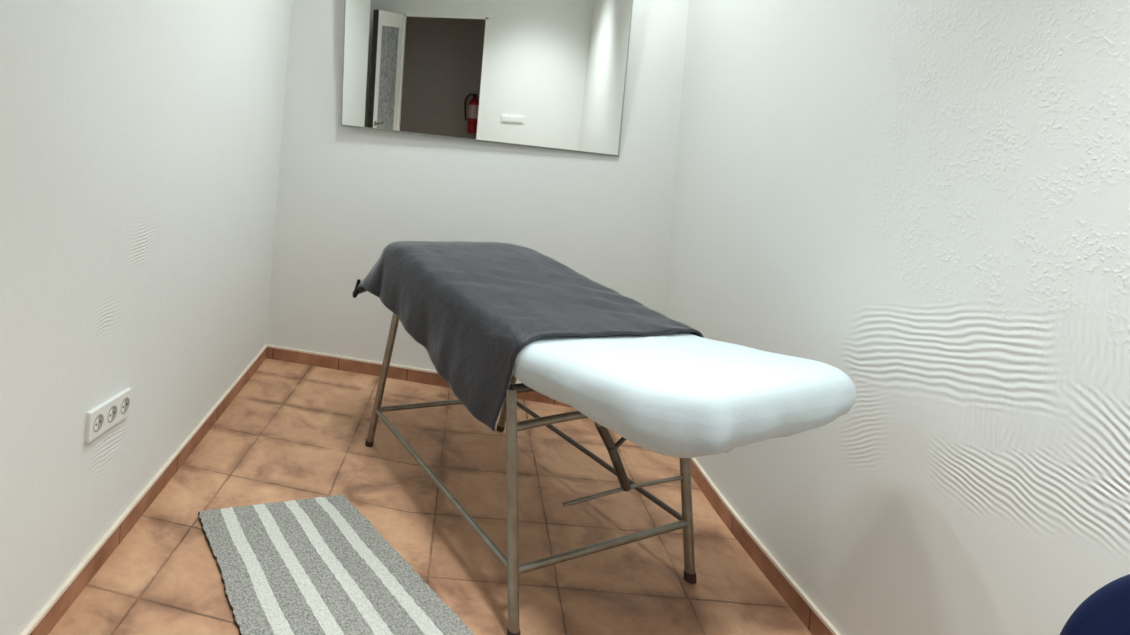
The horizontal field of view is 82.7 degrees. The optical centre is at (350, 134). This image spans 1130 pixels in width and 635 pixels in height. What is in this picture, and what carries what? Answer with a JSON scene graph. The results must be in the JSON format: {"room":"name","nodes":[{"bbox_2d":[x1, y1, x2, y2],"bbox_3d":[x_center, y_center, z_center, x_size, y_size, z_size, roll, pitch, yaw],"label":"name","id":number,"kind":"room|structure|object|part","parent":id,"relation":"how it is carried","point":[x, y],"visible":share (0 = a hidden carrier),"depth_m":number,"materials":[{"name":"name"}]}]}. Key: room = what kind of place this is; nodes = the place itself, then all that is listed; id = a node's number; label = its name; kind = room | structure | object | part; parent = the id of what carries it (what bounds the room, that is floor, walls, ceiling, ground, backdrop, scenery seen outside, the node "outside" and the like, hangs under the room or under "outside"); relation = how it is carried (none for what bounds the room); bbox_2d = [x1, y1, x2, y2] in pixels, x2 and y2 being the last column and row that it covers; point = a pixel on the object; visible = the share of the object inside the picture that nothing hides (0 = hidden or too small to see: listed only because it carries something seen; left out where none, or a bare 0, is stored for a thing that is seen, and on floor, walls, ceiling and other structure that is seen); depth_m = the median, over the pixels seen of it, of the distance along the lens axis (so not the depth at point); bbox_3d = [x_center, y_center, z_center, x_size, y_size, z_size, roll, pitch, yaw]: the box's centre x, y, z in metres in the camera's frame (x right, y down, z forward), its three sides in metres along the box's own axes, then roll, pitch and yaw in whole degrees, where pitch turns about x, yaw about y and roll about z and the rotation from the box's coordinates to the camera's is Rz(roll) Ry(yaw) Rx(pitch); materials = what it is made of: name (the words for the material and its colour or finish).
{"room":"examination room","nodes":[
{"label":"examination room","id":0,"kind":"room"},
{"bbox_2d":[0,0,291,634],"bbox_3d":[-0.773,-0.160,1.730,0.362,2.800,3.450,4,0,12],"label":"wall","id":1,"kind":"structure","parent":0,"point":[140,140],"depth_m":1.71,"materials":[{"name":"paint"}]},
{"bbox_2d":[85,388,131,442],"bbox_3d":[-0.690,0.801,1.723,0.018,0.103,0.225,4,0,8],"label":"wall socket","id":2,"kind":"object","parent":1,"relation":"attached to","point":[112,411],"visible":1,"depth_m":1.70,"materials":[{"name":"white plastic"}]},
{"bbox_2d":[93,414,103,431],"bbox_3d":[-0.694,0.793,1.650,0.002,0.046,0.046,4,0,12],"label":"socket","id":3,"kind":"object","parent":2,"relation":"attached to","point":[98,419],"depth_m":1.65,"materials":[{"name":"grey plastic"}]},
{"bbox_2d":[108,405,116,422],"bbox_3d":[-0.684,0.802,1.722,0.002,0.046,0.046,4,0,12],"label":"socket","id":4,"kind":"object","parent":2,"relation":"attached to","point":[112,409],"depth_m":1.72,"materials":[{"name":"grey plastic"}]},
{"bbox_2d":[121,397,129,413],"bbox_3d":[-0.674,0.810,1.793,0.002,0.046,0.046,4,0,12],"label":"socket","id":5,"kind":"object","parent":2,"relation":"attached to","point":[125,401],"depth_m":1.80,"materials":[{"name":"grey plastic"}]},
{"bbox_2d":[21,344,266,634],"bbox_3d":[-0.642,1.217,2.279,0.016,0.074,2.285,4,0,8],"label":"baseboard","id":6,"kind":"structure","parent":1,"relation":"attached to","point":[53,611],"depth_m":1.87,"materials":[{"name":"tile"}]},
{"bbox_2d":[48,358,811,634],"bbox_3d":[0.002,1.364,0.673,3.100,0.120,5.550,4,0,12],"label":"floor","id":7,"kind":"structure","parent":0,"point":[294,431],"depth_m":2.08,"materials":[{"name":"tile"}]},
{"bbox_2d":[198,495,473,634],"bbox_3d":[-0.008,1.294,1.638,0.598,0.018,1.093,4,0,-27],"label":"rug","id":8,"kind":"object","parent":7,"relation":"on","point":[318,565],"visible":1,"depth_m":1.75,"materials":[{"name":"grey fabric"}]},
{"bbox_2d":[365,313,696,634],"bbox_3d":[0.651,0.929,2.043,0.718,0.857,1.525,4,0,-22],"label":"table","id":9,"kind":"object","parent":7,"relation":"on","point":[508,414],"visible":0.24,"depth_m":1.80,"materials":[{"name":"metal"}]},
{"bbox_3d":[0.132,0.999,2.453,0.030,0.629,0.194,4,0,-22],"label":"leg","id":10,"kind":"part","parent":9,"relation":"part of","materials":[{"name":"metal"}]},
{"bbox_3d":[0.272,1.157,2.050,0.021,0.026,0.938,4,0,-21],"label":"rail","id":11,"kind":"part","parent":9,"relation":"part of","materials":[{"name":"metal"}]},
{"bbox_3d":[0.411,1.165,2.602,0.650,0.021,0.021,4,0,-20],"label":"rail","id":12,"kind":"part","parent":9,"relation":"part of","materials":[{"name":"metal"}]},
{"bbox_3d":[0.739,1.045,2.683,0.030,0.628,0.183,4,0,-22],"label":"leg","id":13,"kind":"part","parent":9,"relation":"part of","materials":[{"name":"metal"}]},
{"bbox_3d":[0.440,1.022,1.632,0.030,0.625,0.124,4,0,-19],"label":"leg","id":14,"kind":"part","parent":9,"relation":"part of","materials":[{"name":"metal"}]},
{"bbox_3d":[0.617,0.725,2.152,0.701,0.025,0.772,4,0,-23],"label":"frame","id":15,"kind":"part","parent":9,"relation":"part of","materials":[{"name":"metal"}]},
{"bbox_2d":[352,241,703,430],"bbox_3d":[0.569,0.660,2.295,0.770,0.382,1.188,4,0,-23],"label":"towel","id":16,"kind":"object","parent":9,"relation":"on","point":[473,307],"visible":0.98,"depth_m":1.99,"materials":[{"name":"grey fabric"}]},
{"bbox_3d":[0.599,0.835,1.730,0.337,0.059,0.028,4,0,-23],"label":"rail","id":17,"kind":"part","parent":9,"relation":"part of","materials":[{"name":"metal"}]},
{"bbox_3d":[0.887,1.204,2.301,0.526,0.024,0.752,4,0,12],"label":"rail","id":18,"kind":"part","parent":9,"relation":"part of","materials":[{"name":"metal"}]},
{"bbox_3d":[0.748,1.196,1.748,0.682,0.021,0.021,4,0,-24],"label":"rail","id":19,"kind":"part","parent":9,"relation":"part of","materials":[{"name":"metal"}]},
{"bbox_2d":[512,331,856,457],"bbox_3d":[0.831,0.633,1.650,0.691,0.187,0.722,4,0,-22],"label":"massage table top","id":20,"kind":"object","parent":9,"relation":"on","point":[680,394],"visible":0.78,"depth_m":1.36,"materials":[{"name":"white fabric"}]},
{"bbox_3d":[1.062,1.070,1.904,0.030,0.625,0.113,4,0,-24],"label":"leg","id":21,"kind":"part","parent":9,"relation":"part of","materials":[{"name":"metal"}]},
{"bbox_2d":[1060,574,1129,634],"bbox_3d":[0.677,0.911,0.564,0.534,0.888,0.640,4,0,12],"label":"upholstered chair","id":22,"kind":"object","parent":7,"relation":"on","point":[1106,611],"visible":1,"depth_m":0.75,"materials":[{"name":"blue fabric"}]},
{"bbox_2d":[266,0,688,382],"bbox_3d":[0.657,-0.050,3.252,2.400,2.800,0.120,4,0,12],"label":"wall","id":23,"kind":"structure","parent":0,"point":[345,194],"depth_m":3.23,"materials":[{"name":"paint"}]},
{"bbox_2d":[266,345,572,407],"bbox_3d":[0.520,1.307,3.191,2.039,0.074,0.012,4,0,12],"label":"baseboard","id":24,"kind":"structure","parent":23,"relation":"attached to","point":[412,374],"depth_m":3.28,"materials":[{"name":"tile"}]},
{"bbox_2d":[341,0,632,156],"bbox_3d":[0.665,-0.396,3.136,1.468,0.908,0.113,4,0,12],"label":"wall mirror","id":25,"kind":"object","parent":23,"relation":"attached to","point":[547,74],"visible":1,"depth_m":3.12,"materials":[{"name":"grey mirror"}]},
{"bbox_2d":[665,0,1129,634],"bbox_3d":[1.428,0.010,1.265,0.165,2.800,3.461,4,0,8],"label":"wall","id":26,"kind":"structure","parent":0,"point":[926,203],"depth_m":1.41,"materials":[{"name":"paint"}]},
{"bbox_2d":[679,457,840,634],"bbox_3d":[1.259,1.364,1.277,0.058,0.074,3.457,4,0,8],"label":"baseboard","id":27,"kind":"structure","parent":26,"relation":"attached to","point":[794,596],"depth_m":1.92,"materials":[{"name":"tile"}]}
]}

